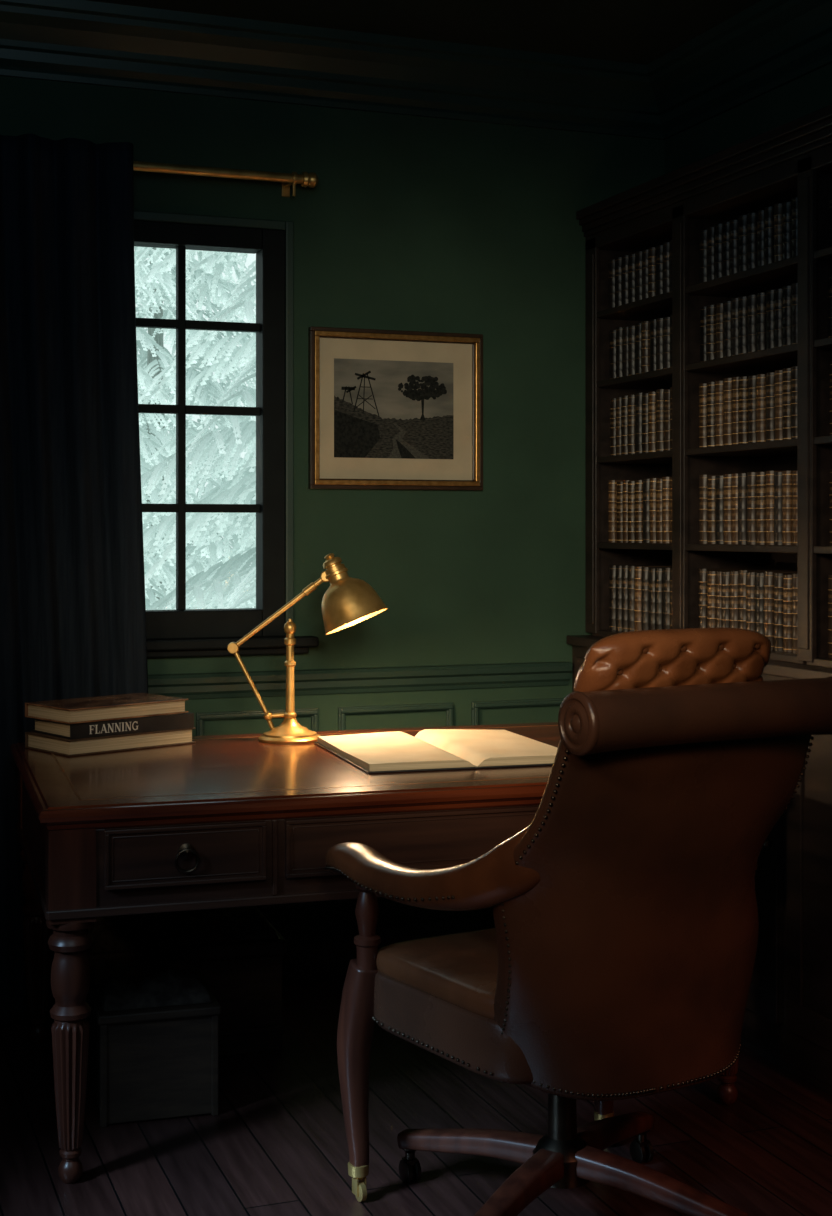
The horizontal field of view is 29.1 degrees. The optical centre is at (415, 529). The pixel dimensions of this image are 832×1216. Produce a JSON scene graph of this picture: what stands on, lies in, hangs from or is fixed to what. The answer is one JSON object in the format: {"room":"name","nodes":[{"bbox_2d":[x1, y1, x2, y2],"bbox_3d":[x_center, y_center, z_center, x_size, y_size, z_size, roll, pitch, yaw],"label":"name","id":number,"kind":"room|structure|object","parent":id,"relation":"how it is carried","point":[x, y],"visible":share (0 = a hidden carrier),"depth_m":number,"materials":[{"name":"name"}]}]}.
{"room":"office","nodes":[
{"label":"office","id":0,"kind":"room"},
{"bbox_2d":[0,76,663,932],"bbox_3d":[-1.024,-0.054,4.453,4.120,2.720,0.160,0,0,-21],"label":"wall","id":1,"kind":"structure","parent":0,"point":[408,223],"depth_m":4.75,"materials":[{"name":"green paint"}]},
{"bbox_2d":[133,161,317,196],"bbox_3d":[-0.938,-0.984,4.340,1.382,0.080,0.112,0,0,-21],"label":"curtain rod","id":2,"kind":"object","parent":1,"relation":"attached to","point":[305,179],"visible":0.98,"depth_m":4.46,"materials":[{"name":"gold metal"}]},
{"bbox_2d":[0,133,147,1024],"bbox_3d":[-1.167,0.126,4.165,0.971,2.330,0.060,0,0,-21],"label":"curtain","id":3,"kind":"object","parent":2,"relation":"hanging from","point":[73,606],"visible":0.66,"depth_m":4.25,"materials":[{"name":"fabric"}]},
{"bbox_2d":[134,210,318,657],"bbox_3d":[-0.640,-0.267,4.517,0.725,1.245,0.130,0,0,-21],"label":"window","id":4,"kind":"structure","parent":1,"relation":"in","point":[180,632],"depth_m":4.57,"materials":[{"name":"black paint"}]},
{"bbox_2d":[0,0,665,139],"bbox_3d":[-0.972,-1.321,4.313,3.800,0.185,0.140,0,0,-21],"label":"trim","id":5,"kind":"structure","parent":1,"relation":"attached to","point":[71,41],"depth_m":4.57,"materials":[{"name":"green paint"}]},
{"bbox_2d":[148,661,571,698],"bbox_3d":[-1.149,0.440,4.301,3.460,0.072,0.038,0,0,-21],"label":"trim","id":6,"kind":"structure","parent":1,"relation":"attached to","point":[467,676],"depth_m":4.67,"materials":[{"name":"green paint"}]},
{"bbox_2d":[196,698,563,909],"bbox_3d":[-1.040,0.801,4.351,3.300,0.570,0.020,0,0,-21],"label":"trim","id":7,"kind":"structure","parent":1,"relation":"attached to","point":[475,706],"depth_m":4.68,"materials":[{"name":"green paint"}]},
{"bbox_2d":[280,914,494,985],"bbox_3d":[-1.152,1.234,4.309,3.460,0.145,0.022,0,0,-21],"label":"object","id":8,"kind":"structure","parent":1,"relation":"attached to","point":[313,956],"depth_m":4.64,"materials":[{"name":"green paint"}]},
{"bbox_2d":[308,326,482,489],"bbox_3d":[-0.054,-0.353,4.713,0.540,0.468,0.030,0,0,-21],"label":"framed picture","id":9,"kind":"object","parent":1,"relation":"attached to","point":[388,409],"visible":1,"depth_m":4.71},
{"bbox_2d":[334,358,453,458],"bbox_3d":[-0.063,-0.355,4.714,0.374,0.288,0.001,0,0,-20],"label":"print","id":10,"kind":"object","parent":9,"relation":"attached to","point":[385,408],"depth_m":4.71},
{"bbox_2d":[0,979,831,1215],"bbox_3d":[-0.060,1.366,1.873,4.120,0.120,5.670,0,0,-21],"label":"floor","id":11,"kind":"structure","parent":0,"point":[276,1144],"depth_m":3.43,"materials":[{"name":"wood"}]},
{"bbox_2d":[87,965,220,1127],"bbox_3d":[-0.614,1.183,3.699,0.270,0.245,0.360,0,0,-16],"label":"wooden crate","id":12,"kind":"object","parent":11,"relation":"on","point":[155,1063],"visible":0.77,"depth_m":3.54,"materials":[{"name":"brown wood"}]},
{"bbox_2d":[92,949,211,1011],"bbox_3d":[-0.614,1.028,3.699,0.240,0.065,0.300,0,0,-16],"label":"folded throw","id":13,"kind":"object","parent":12,"relation":"on","point":[163,978],"visible":1,"depth_m":3.61,"materials":[{"name":"grey fabric"}]},
{"bbox_2d":[86,920,286,1055],"bbox_3d":[-0.602,1.166,4.067,0.500,0.280,0.280,0,0,-17],"label":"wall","id":14,"kind":"structure","parent":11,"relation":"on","point":[244,977],"depth_m":3.98,"materials":[{"name":"brown wood"}]},
{"bbox_2d":[10,722,757,1183],"bbox_3d":[-0.126,0.926,3.858,1.600,0.761,1.044,0,0,-17],"label":"writing desk","id":15,"kind":"object","parent":11,"relation":"on","point":[237,820],"visible":0.56,"depth_m":3.31,"materials":[{"name":"brown wood"}]},
{"bbox_2d":[25,727,195,756],"bbox_3d":[-0.771,0.525,4.049,0.368,0.040,0.213,0,0,-43],"label":"book","id":16,"kind":"object","parent":15,"relation":"on","point":[33,740],"visible":0.77,"depth_m":3.95,"materials":[{"name":"paper"}]},
{"bbox_2d":[31,712,193,738],"bbox_3d":[-0.766,0.486,4.050,0.350,0.038,0.204,0,0,-41],"label":"book","id":17,"kind":"object","parent":16,"relation":"on","point":[182,720],"visible":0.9,"depth_m":3.96,"materials":[{"name":"paper"}]},
{"bbox_2d":[25,693,187,723],"bbox_3d":[-0.779,0.449,4.042,0.350,0.036,0.208,0,0,-44],"label":"book","id":18,"kind":"object","parent":17,"relation":"on","point":[135,705],"visible":1,"depth_m":3.97,"materials":[{"name":"paper"}]},
{"bbox_2d":[227,553,387,743],"bbox_3d":[-0.280,0.303,4.146,0.416,0.484,0.186,0,0,0],"label":"desk lamp","id":19,"kind":"object","parent":15,"relation":"on","point":[347,602],"visible":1,"depth_m":4.13,"materials":[{"name":"gold metal"}]},
{"bbox_2d":[314,729,557,773],"bbox_3d":[0.065,0.532,3.910,0.520,0.026,0.536,0,0,-16],"label":"open book","id":20,"kind":"object","parent":15,"relation":"on","point":[430,749],"visible":0.96,"depth_m":3.82,"materials":[{"name":"beige paper"}]},
{"bbox_2d":[325,627,831,1215],"bbox_3d":[0.299,0.735,2.939,0.689,1.142,0.851,0,0,-26],"label":"desk chair","id":21,"kind":"object","parent":11,"relation":"on","point":[617,961],"visible":1,"depth_m":2.73,"materials":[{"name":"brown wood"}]},
{"bbox_2d":[376,928,497,1019],"bbox_3d":[0.253,0.830,3.059,0.553,0.057,0.476,0,0,-29],"label":"seat cushion","id":22,"kind":"object","parent":21,"relation":"on","point":[454,976],"depth_m":2.98,"materials":[{"name":"brown leather"}]},
{"bbox_2d":[566,104,831,1095],"bbox_3d":[0.933,0.162,4.114,0.361,2.288,1.838,0,0,-21],"label":"bookcase","id":23,"kind":"object","parent":11,"relation":"on","point":[787,1022],"visible":0.56,"depth_m":4.05,"materials":[{"name":"brown wood"}]},
{"bbox_2d":[608,480,622,541],"bbox_3d":[0.660,-0.057,4.916,0.153,0.190,0.030,0,0,-21],"label":"book","id":24,"kind":"object","parent":23,"relation":"on","point":[612,484],"visible":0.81,"depth_m":4.88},
{"bbox_2d":[609,565,622,629],"bbox_3d":[0.663,0.207,4.917,0.153,0.197,0.032,0,0,-21],"label":"book","id":25,"kind":"object","parent":23,"relation":"on","point":[612,568],"visible":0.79,"depth_m":4.88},
{"bbox_2d":[615,566,621,630],"bbox_3d":[0.678,0.207,4.878,0.153,0.197,0.030,0,0,-21],"label":"book","id":26,"kind":"object","parent":23,"relation":"on","point":[618,618],"visible":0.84,"depth_m":4.84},
{"bbox_2d":[616,482,622,541],"bbox_3d":[0.681,-0.054,4.880,0.153,0.184,0.032,0,0,-21],"label":"book","id":27,"kind":"object","parent":23,"relation":"on","point":[619,493],"visible":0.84,"depth_m":4.84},
{"bbox_2d":[621,396,627,454],"bbox_3d":[0.690,-0.313,4.838,0.153,0.181,0.030,0,0,-21],"label":"book","id":28,"kind":"object","parent":23,"relation":"on","point":[624,399],"visible":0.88,"depth_m":4.80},
{"bbox_2d":[627,481,634,542],"bbox_3d":[0.704,-0.054,4.799,0.153,0.183,0.029,0,0,-21],"label":"book","id":29,"kind":"object","parent":23,"relation":"on","point":[631,484],"visible":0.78,"depth_m":4.76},
{"bbox_2d":[627,395,634,453],"bbox_3d":[0.704,-0.312,4.799,0.153,0.180,0.031,0,0,-21],"label":"book","id":30,"kind":"object","parent":23,"relation":"on","point":[631,398],"visible":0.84,"depth_m":4.76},
{"bbox_2d":[635,480,642,542],"bbox_3d":[0.721,-0.055,4.760,0.153,0.185,0.030,0,0,-21],"label":"book","id":31,"kind":"object","parent":23,"relation":"on","point":[638,483],"visible":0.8,"depth_m":4.72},
{"bbox_2d":[621,565,656,631],"bbox_3d":[0.691,0.206,4.839,0.153,0.199,0.029,0,0,-21],"label":"book","id":32,"kind":"object","parent":23,"relation":"on","point":[624,587],"visible":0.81,"depth_m":4.81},
{"bbox_2d":[635,393,642,453],"bbox_3d":[0.722,-0.314,4.761,0.153,0.183,0.031,0,0,-21],"label":"book","id":33,"kind":"object","parent":23,"relation":"on","point":[638,396],"visible":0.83,"depth_m":4.73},
{"bbox_2d":[642,393,647,452],"bbox_3d":[0.736,-0.311,4.722,0.153,0.178,0.031,0,0,-21],"label":"book","id":34,"kind":"object","parent":23,"relation":"on","point":[644,395],"visible":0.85,"depth_m":4.69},
{"bbox_2d":[641,321,649,372],"bbox_3d":[0.733,-0.532,4.721,0.153,0.158,0.032,0,0,-21],"label":"book","id":35,"kind":"object","parent":23,"relation":"on","point":[645,325],"visible":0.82,"depth_m":4.68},
{"bbox_2d":[643,479,648,542],"bbox_3d":[0.739,-0.056,4.723,0.153,0.187,0.031,0,0,-21],"label":"book","id":36,"kind":"object","parent":23,"relation":"on","point":[645,481],"visible":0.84,"depth_m":4.69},
{"bbox_2d":[627,565,671,631],"bbox_3d":[0.704,0.206,4.799,0.153,0.199,0.032,0,0,-21],"label":"book","id":37,"kind":"object","parent":23,"relation":"on","point":[631,569],"visible":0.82,"depth_m":4.76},
{"bbox_2d":[648,392,655,451],"bbox_3d":[0.748,-0.312,4.682,0.153,0.179,0.031,0,0,-21],"label":"book","id":38,"kind":"object","parent":23,"relation":"on","point":[651,395],"visible":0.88,"depth_m":4.65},
{"bbox_2d":[648,247,655,297],"bbox_3d":[0.749,-0.743,4.682,0.153,0.156,0.029,0,0,-21],"label":"book","id":39,"kind":"object","parent":23,"relation":"on","point":[651,251],"visible":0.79,"depth_m":4.65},
{"bbox_2d":[649,568,654,629],"bbox_3d":[0.751,0.209,4.683,0.153,0.193,0.031,0,0,-21],"label":"book","id":40,"kind":"object","parent":23,"relation":"on","point":[652,570],"visible":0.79,"depth_m":4.65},
{"bbox_2d":[634,566,671,630],"bbox_3d":[0.719,0.207,4.760,0.153,0.198,0.031,0,0,-21],"label":"book","id":41,"kind":"object","parent":23,"relation":"on","point":[638,569],"visible":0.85,"depth_m":4.72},
{"bbox_2d":[649,478,661,542],"bbox_3d":[0.752,-0.057,4.683,0.153,0.188,0.029,0,0,-21],"label":"book","id":42,"kind":"object","parent":23,"relation":"on","point":[652,481],"visible":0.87,"depth_m":4.65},
{"bbox_2d":[641,567,671,629],"bbox_3d":[0.734,0.207,4.721,0.153,0.197,0.029,0,0,-21],"label":"book","id":43,"kind":"object","parent":23,"relation":"on","point":[645,570],"visible":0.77,"depth_m":4.69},
{"bbox_2d":[655,568,662,629],"bbox_3d":[0.762,0.208,4.642,0.153,0.195,0.030,0,0,-21],"label":"book","id":44,"kind":"object","parent":23,"relation":"on","point":[658,571],"visible":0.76,"depth_m":4.61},
{"bbox_2d":[656,479,661,542],"bbox_3d":[0.766,-0.055,4.644,0.153,0.185,0.032,0,0,-21],"label":"book","id":45,"kind":"object","parent":23,"relation":"on","point":[658,481],"visible":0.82,"depth_m":4.61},
{"bbox_2d":[656,318,662,369],"bbox_3d":[0.766,-0.532,4.644,0.153,0.157,0.030,0,0,-21],"label":"book","id":46,"kind":"object","parent":23,"relation":"on","point":[659,321],"visible":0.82,"depth_m":4.61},
{"bbox_2d":[656,389,669,451],"bbox_3d":[0.765,-0.314,4.644,0.153,0.183,0.032,0,0,-21],"label":"book","id":47,"kind":"object","parent":23,"relation":"on","point":[660,392],"visible":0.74,"depth_m":4.61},
{"bbox_2d":[662,477,669,542],"bbox_3d":[0.777,-0.057,4.603,0.153,0.190,0.030,0,0,-21],"label":"book","id":48,"kind":"object","parent":23,"relation":"on","point":[665,480],"visible":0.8,"depth_m":4.57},
{"bbox_2d":[663,568,669,628],"bbox_3d":[0.781,0.207,4.605,0.153,0.198,0.030,0,0,-21],"label":"book","id":49,"kind":"object","parent":23,"relation":"on","point":[666,571],"visible":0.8,"depth_m":4.57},
{"bbox_2d":[663,317,669,368],"bbox_3d":[0.780,-0.531,4.604,0.153,0.155,0.033,0,0,-21],"label":"book","id":50,"kind":"object","parent":23,"relation":"on","point":[666,320],"visible":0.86,"depth_m":4.57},
{"bbox_2d":[664,390,669,450],"bbox_3d":[0.783,-0.312,4.606,0.153,0.179,0.031,0,0,-21],"label":"book","id":51,"kind":"object","parent":23,"relation":"on","point":[666,392],"visible":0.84,"depth_m":4.57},
{"bbox_2d":[699,383,706,447],"bbox_3d":[0.850,-0.312,4.419,0.153,0.179,0.030,0,0,-21],"label":"book","id":52,"kind":"object","parent":23,"relation":"on","point":[702,387],"visible":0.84,"depth_m":4.38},
{"bbox_2d":[699,230,706,282],"bbox_3d":[0.851,-0.743,4.419,0.153,0.156,0.033,0,0,-21],"label":"book","id":53,"kind":"object","parent":23,"relation":"on","point":[703,233],"visible":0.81,"depth_m":4.38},
{"bbox_2d":[707,227,713,280],"bbox_3d":[0.866,-0.744,4.381,0.153,0.157,0.032,0,0,-21],"label":"book","id":54,"kind":"object","parent":23,"relation":"on","point":[710,231],"visible":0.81,"depth_m":4.35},
{"bbox_2d":[699,475,722,543],"bbox_3d":[0.851,-0.057,4.419,0.153,0.189,0.030,0,0,-21],"label":"book","id":55,"kind":"object","parent":23,"relation":"on","point":[703,479],"visible":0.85,"depth_m":4.38,"materials":[{"name":"leather"}]},
{"bbox_2d":[706,305,715,360],"bbox_3d":[0.863,-0.532,4.380,0.153,0.158,0.032,0,0,-21],"label":"book","id":56,"kind":"object","parent":23,"relation":"on","point":[710,309],"visible":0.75,"depth_m":4.34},
{"bbox_2d":[707,382,714,446],"bbox_3d":[0.864,-0.312,4.380,0.153,0.180,0.030,0,0,-21],"label":"book","id":57,"kind":"object","parent":23,"relation":"on","point":[710,385],"visible":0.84,"depth_m":4.35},
{"bbox_2d":[707,476,714,543],"bbox_3d":[0.867,-0.054,4.381,0.153,0.184,0.031,0,0,-21],"label":"book","id":58,"kind":"object","parent":23,"relation":"on","point":[711,479],"visible":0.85,"depth_m":4.35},
{"bbox_2d":[707,571,715,627],"bbox_3d":[0.866,0.209,4.381,0.153,0.194,0.031,0,0,-21],"label":"book","id":59,"kind":"object","parent":23,"relation":"on","point":[711,575],"visible":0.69,"depth_m":4.35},
{"bbox_2d":[714,224,722,278],"bbox_3d":[0.877,-0.745,4.341,0.153,0.159,0.033,0,0,-21],"label":"book","id":60,"kind":"object","parent":23,"relation":"on","point":[718,228],"visible":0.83,"depth_m":4.31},
{"bbox_2d":[715,476,722,543],"bbox_3d":[0.881,-0.054,4.343,0.153,0.184,0.033,0,0,-21],"label":"book","id":61,"kind":"object","parent":23,"relation":"on","point":[718,479],"visible":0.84,"depth_m":4.31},
{"bbox_2d":[715,381,723,445],"bbox_3d":[0.879,-0.312,4.342,0.153,0.179,0.031,0,0,-21],"label":"book","id":62,"kind":"object","parent":23,"relation":"on","point":[719,385],"visible":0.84,"depth_m":4.31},
{"bbox_2d":[716,303,722,358],"bbox_3d":[0.882,-0.532,4.343,0.153,0.157,0.031,0,0,-21],"label":"book","id":63,"kind":"object","parent":23,"relation":"on","point":[719,307],"visible":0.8,"depth_m":4.31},
{"bbox_2d":[698,568,749,627],"bbox_3d":[0.849,0.206,4.418,0.153,0.200,0.029,0,0,-21],"label":"book","id":64,"kind":"object","parent":23,"relation":"on","point":[702,581],"visible":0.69,"depth_m":4.38,"materials":[{"name":"leather"}]},
{"bbox_2d":[721,572,729,627],"bbox_3d":[0.889,0.209,4.302,0.153,0.194,0.032,0,0,-21],"label":"book","id":65,"kind":"object","parent":23,"relation":"on","point":[725,576],"visible":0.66,"depth_m":4.27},
{"bbox_2d":[722,222,729,276],"bbox_3d":[0.892,-0.744,4.303,0.153,0.156,0.029,0,0,-21],"label":"book","id":66,"kind":"object","parent":23,"relation":"on","point":[726,225],"visible":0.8,"depth_m":4.27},
{"bbox_2d":[723,474,730,543],"bbox_3d":[0.895,-0.056,4.304,0.153,0.186,0.032,0,0,-21],"label":"book","id":67,"kind":"object","parent":23,"relation":"on","point":[726,477],"visible":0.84,"depth_m":4.27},
{"bbox_2d":[723,301,730,356],"bbox_3d":[0.894,-0.532,4.304,0.153,0.157,0.032,0,0,-21],"label":"book","id":68,"kind":"object","parent":23,"relation":"on","point":[727,304],"visible":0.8,"depth_m":4.27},
{"bbox_2d":[723,378,731,444],"bbox_3d":[0.895,-0.314,4.305,0.153,0.183,0.031,0,0,-21],"label":"book","id":69,"kind":"object","parent":23,"relation":"on","point":[727,391],"visible":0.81,"depth_m":4.27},
{"bbox_2d":[729,220,737,274],"bbox_3d":[0.903,-0.743,4.264,0.153,0.154,0.030,0,0,-21],"label":"book","id":70,"kind":"object","parent":23,"relation":"on","point":[733,231],"visible":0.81,"depth_m":4.23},
{"bbox_2d":[730,571,738,627],"bbox_3d":[0.905,0.207,4.264,0.153,0.196,0.032,0,0,-21],"label":"book","id":71,"kind":"object","parent":23,"relation":"on","point":[734,575],"visible":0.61,"depth_m":4.23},
{"bbox_2d":[731,474,737,543],"bbox_3d":[0.909,-0.056,4.266,0.153,0.187,0.032,0,0,-21],"label":"book","id":72,"kind":"object","parent":23,"relation":"on","point":[734,477],"visible":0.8,"depth_m":4.23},
{"bbox_2d":[731,377,737,444],"bbox_3d":[0.910,-0.314,4.266,0.153,0.182,0.032,0,0,-21],"label":"book","id":73,"kind":"object","parent":23,"relation":"on","point":[734,389],"visible":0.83,"depth_m":4.23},
{"bbox_2d":[731,298,737,355],"bbox_3d":[0.908,-0.533,4.266,0.153,0.160,0.032,0,0,-21],"label":"book","id":74,"kind":"object","parent":23,"relation":"on","point":[734,301],"visible":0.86,"depth_m":4.23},
{"bbox_2d":[738,473,746,543],"bbox_3d":[0.918,-0.056,4.226,0.153,0.186,0.029,0,0,-21],"label":"book","id":75,"kind":"object","parent":23,"relation":"on","point":[742,477],"visible":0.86,"depth_m":4.19,"materials":[{"name":"leather"}]},
{"bbox_2d":[738,215,746,271],"bbox_3d":[0.919,-0.745,4.226,0.153,0.160,0.032,0,0,-21],"label":"book","id":76,"kind":"object","parent":23,"relation":"on","point":[742,219],"visible":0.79,"depth_m":4.19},
{"bbox_2d":[738,376,747,443],"bbox_3d":[0.919,-0.312,4.226,0.153,0.180,0.032,0,0,-21],"label":"book","id":77,"kind":"object","parent":23,"relation":"on","point":[742,381],"visible":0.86,"depth_m":4.19,"materials":[{"name":"leather"}]},
{"bbox_2d":[738,297,747,353],"bbox_3d":[0.919,-0.532,4.226,0.153,0.158,0.031,0,0,-21],"label":"book","id":78,"kind":"object","parent":23,"relation":"on","point":[742,301],"visible":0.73,"depth_m":4.19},
{"bbox_2d":[747,472,755,544],"bbox_3d":[0.935,-0.056,4.188,0.153,0.188,0.030,0,0,-21],"label":"book","id":79,"kind":"object","parent":23,"relation":"on","point":[751,476],"visible":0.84,"depth_m":4.15,"materials":[{"name":"leather"}]},
{"bbox_2d":[747,295,755,352],"bbox_3d":[0.935,-0.532,4.189,0.153,0.157,0.029,0,0,-21],"label":"book","id":80,"kind":"object","parent":23,"relation":"on","point":[751,306],"visible":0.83,"depth_m":4.15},
{"bbox_2d":[747,213,756,269],"bbox_3d":[0.934,-0.744,4.188,0.153,0.158,0.032,0,0,-21],"label":"book","id":81,"kind":"object","parent":23,"relation":"on","point":[751,217],"visible":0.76,"depth_m":4.15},
{"bbox_2d":[748,376,755,442],"bbox_3d":[0.938,-0.311,4.189,0.153,0.178,0.030,0,0,-21],"label":"book","id":82,"kind":"object","parent":23,"relation":"on","point":[751,379],"visible":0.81,"depth_m":4.16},
{"bbox_2d":[746,572,763,630],"bbox_3d":[0.932,0.208,4.187,0.153,0.196,0.033,0,0,-21],"label":"book","id":83,"kind":"object","parent":23,"relation":"on","point":[750,576],"visible":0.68,"depth_m":4.15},
{"bbox_2d":[755,573,763,634],"bbox_3d":[0.948,0.208,4.149,0.153,0.195,0.032,0,0,-21],"label":"book","id":84,"kind":"object","parent":23,"relation":"on","point":[759,577],"visible":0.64,"depth_m":4.12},
{"bbox_2d":[757,210,763,266],"bbox_3d":[0.953,-0.744,4.151,0.153,0.157,0.030,0,0,-21],"label":"book","id":85,"kind":"object","parent":23,"relation":"on","point":[760,214],"visible":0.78,"depth_m":4.12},
{"bbox_2d":[756,472,765,544],"bbox_3d":[0.949,-0.056,4.150,0.153,0.187,0.031,0,0,-21],"label":"book","id":86,"kind":"object","parent":23,"relation":"on","point":[760,476],"visible":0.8,"depth_m":4.11,"materials":[{"name":"leather"}]},
{"bbox_2d":[756,374,765,441],"bbox_3d":[0.950,-0.311,4.150,0.153,0.178,0.032,0,0,-21],"label":"book","id":87,"kind":"object","parent":23,"relation":"on","point":[760,378],"visible":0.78,"depth_m":4.11,"materials":[{"name":"leather"}]},
{"bbox_2d":[756,293,765,350],"bbox_3d":[0.951,-0.532,4.151,0.153,0.157,0.030,0,0,-21],"label":"book","id":88,"kind":"object","parent":23,"relation":"on","point":[760,297],"visible":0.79,"depth_m":4.12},
{"bbox_2d":[739,570,792,628],"bbox_3d":[0.921,0.206,4.227,0.153,0.200,0.032,0,0,-21],"label":"book","id":89,"kind":"object","parent":23,"relation":"on","point":[742,573],"visible":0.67,"depth_m":4.19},
{"bbox_2d":[764,207,773,264],"bbox_3d":[0.962,-0.745,4.111,0.153,0.158,0.030,0,0,-21],"label":"book","id":90,"kind":"object","parent":23,"relation":"on","point":[768,211],"visible":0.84,"depth_m":4.08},
{"bbox_2d":[765,373,774,440],"bbox_3d":[0.967,-0.312,4.113,0.153,0.179,0.031,0,0,-21],"label":"book","id":91,"kind":"object","parent":23,"relation":"on","point":[770,377],"visible":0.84,"depth_m":4.08,"materials":[{"name":"leather"}]},
{"bbox_2d":[766,290,773,348],"bbox_3d":[0.968,-0.533,4.114,0.153,0.159,0.031,0,0,-21],"label":"book","id":92,"kind":"object","parent":23,"relation":"on","point":[769,293],"visible":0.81,"depth_m":4.08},
{"bbox_2d":[765,471,781,544],"bbox_3d":[0.967,-0.057,4.113,0.153,0.188,0.030,0,0,-21],"label":"book","id":93,"kind":"object","parent":23,"relation":"on","point":[769,484],"visible":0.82,"depth_m":4.08,"materials":[{"name":"leather"}]},
{"bbox_2d":[774,472,781,544],"bbox_3d":[0.979,-0.054,4.074,0.153,0.184,0.029,0,0,-21],"label":"book","id":94,"kind":"object","parent":23,"relation":"on","point":[777,475],"visible":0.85,"depth_m":4.04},
{"bbox_2d":[774,289,781,347],"bbox_3d":[0.979,-0.531,4.074,0.153,0.155,0.031,0,0,-21],"label":"book","id":95,"kind":"object","parent":23,"relation":"on","point":[777,292],"visible":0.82,"depth_m":4.04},
{"bbox_2d":[774,204,781,261],"bbox_3d":[0.979,-0.745,4.074,0.153,0.159,0.029,0,0,-21],"label":"book","id":96,"kind":"object","parent":23,"relation":"on","point":[777,207],"visible":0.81,"depth_m":4.04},
{"bbox_2d":[774,370,782,440],"bbox_3d":[0.981,-0.313,4.075,0.153,0.181,0.030,0,0,-21],"label":"book","id":97,"kind":"object","parent":23,"relation":"on","point":[778,383],"visible":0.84,"depth_m":4.04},
{"bbox_2d":[764,571,796,649],"bbox_3d":[0.961,0.206,4.111,0.153,0.199,0.031,0,0,-21],"label":"book","id":98,"kind":"object","parent":23,"relation":"on","point":[768,576],"visible":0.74,"depth_m":4.08,"materials":[{"name":"leather"}]},
{"bbox_2d":[774,573,794,650],"bbox_3d":[0.980,0.208,4.074,0.153,0.196,0.029,0,0,-21],"label":"book","id":99,"kind":"object","parent":23,"relation":"on","point":[778,577],"visible":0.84,"depth_m":4.04,"materials":[{"name":"leather"}]},
{"bbox_2d":[782,368,790,439],"bbox_3d":[0.992,-0.313,4.035,0.153,0.182,0.031,0,0,-21],"label":"book","id":100,"kind":"object","parent":23,"relation":"on","point":[786,381],"visible":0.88,"depth_m":4.00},
{"bbox_2d":[782,286,790,345],"bbox_3d":[0.991,-0.532,4.035,0.153,0.157,0.032,0,0,-21],"label":"book","id":101,"kind":"object","parent":23,"relation":"on","point":[786,290],"visible":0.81,"depth_m":4.00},
{"bbox_2d":[782,471,791,544],"bbox_3d":[0.991,-0.055,4.035,0.153,0.186,0.029,0,0,-21],"label":"book","id":102,"kind":"object","parent":23,"relation":"on","point":[786,475],"visible":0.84,"depth_m":4.00,"materials":[{"name":"leather"}]},
{"bbox_2d":[782,202,791,259],"bbox_3d":[0.991,-0.743,4.035,0.153,0.155,0.030,0,0,-21],"label":"book","id":103,"kind":"object","parent":23,"relation":"on","point":[786,206],"visible":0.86,"depth_m":4.00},
{"bbox_2d":[783,574,791,651],"bbox_3d":[0.994,0.209,4.036,0.153,0.194,0.029,0,0,-21],"label":"book","id":104,"kind":"object","parent":23,"relation":"on","point":[787,579],"visible":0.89,"depth_m":4.00,"materials":[{"name":"leather"}]},
{"bbox_2d":[791,366,796,438],"bbox_3d":[1.004,-0.314,3.996,0.153,0.183,0.031,0,0,-21],"label":"book","id":105,"kind":"object","parent":23,"relation":"on","point":[793,369],"visible":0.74,"depth_m":3.96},
{"bbox_2d":[791,283,796,343],"bbox_3d":[1.005,-0.532,3.996,0.153,0.158,0.032,0,0,-21],"label":"book","id":106,"kind":"object","parent":23,"relation":"on","point":[793,285],"visible":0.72,"depth_m":3.96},
{"bbox_2d":[792,573,796,652],"bbox_3d":[1.007,0.207,3.997,0.153,0.197,0.030,0,0,-21],"label":"book","id":107,"kind":"object","parent":23,"relation":"on","point":[794,576],"visible":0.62,"depth_m":3.97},
{"bbox_2d":[792,471,796,544],"bbox_3d":[1.007,-0.055,3.997,0.153,0.184,0.029,0,0,-21],"label":"book","id":108,"kind":"object","parent":23,"relation":"on","point":[794,473],"visible":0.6,"depth_m":3.97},
{"bbox_2d":[87,0,760,64],"bbox_3d":[-0.060,-1.474,1.873,4.120,0.120,5.670,0,0,-21],"label":"ceiling","id":109,"kind":"structure","parent":0,"point":[628,31],"depth_m":4.42,"materials":[{"name":"paint"}]},
{"bbox_2d":[664,63,831,174],"bbox_3d":[1.823,-0.054,2.491,0.160,2.720,5.510,0,0,-21],"label":"wall","id":110,"kind":"structure","parent":0,"point":[809,93],"depth_m":4.58,"materials":[{"name":"green paint"}]},
{"bbox_2d":[647,0,831,139],"bbox_3d":[1.655,-1.321,2.514,0.140,0.185,5.350,0,0,-21],"label":"trim","id":111,"kind":"structure","parent":110,"relation":"attached to","point":[768,45],"depth_m":4.50,"materials":[{"name":"green paint"}]},
{"label":"outside","id":112,"kind":"structure","parent":0,"visible":0},
{"bbox_3d":[-1.965,1.956,16.678,36.000,0.100,23.380,0,0,-20],"label":"ground","id":113,"kind":"structure","parent":112,"visible":0},
{"bbox_2d":[134,247,255,609],"bbox_3d":[-0.111,-1.446,8.913,4.376,8.260,4.514,0,0,-20],"label":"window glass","id":114,"kind":"object","parent":113,"relation":"on","point":[239,583],"visible":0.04,"depth_m":8.49,"materials":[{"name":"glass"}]},
{"bbox_2d":[134,246,255,608],"bbox_3d":[-3.327,-2.360,19.702,5.745,10.513,5.570,0,0,10],"label":"conifer tree","id":115,"kind":"object","parent":113,"relation":"on","point":[208,393],"visible":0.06,"depth_m":18.96,"materials":[{"name":"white plant"}]},
{"bbox_2d":[134,257,255,609],"bbox_3d":[-3.559,-2.055,12.901,5.335,9.762,5.172,0,0,40],"label":"conifer tree","id":116,"kind":"object","parent":113,"relation":"on","point":[145,380],"visible":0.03,"depth_m":13.01,"materials":[{"name":"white plant"}]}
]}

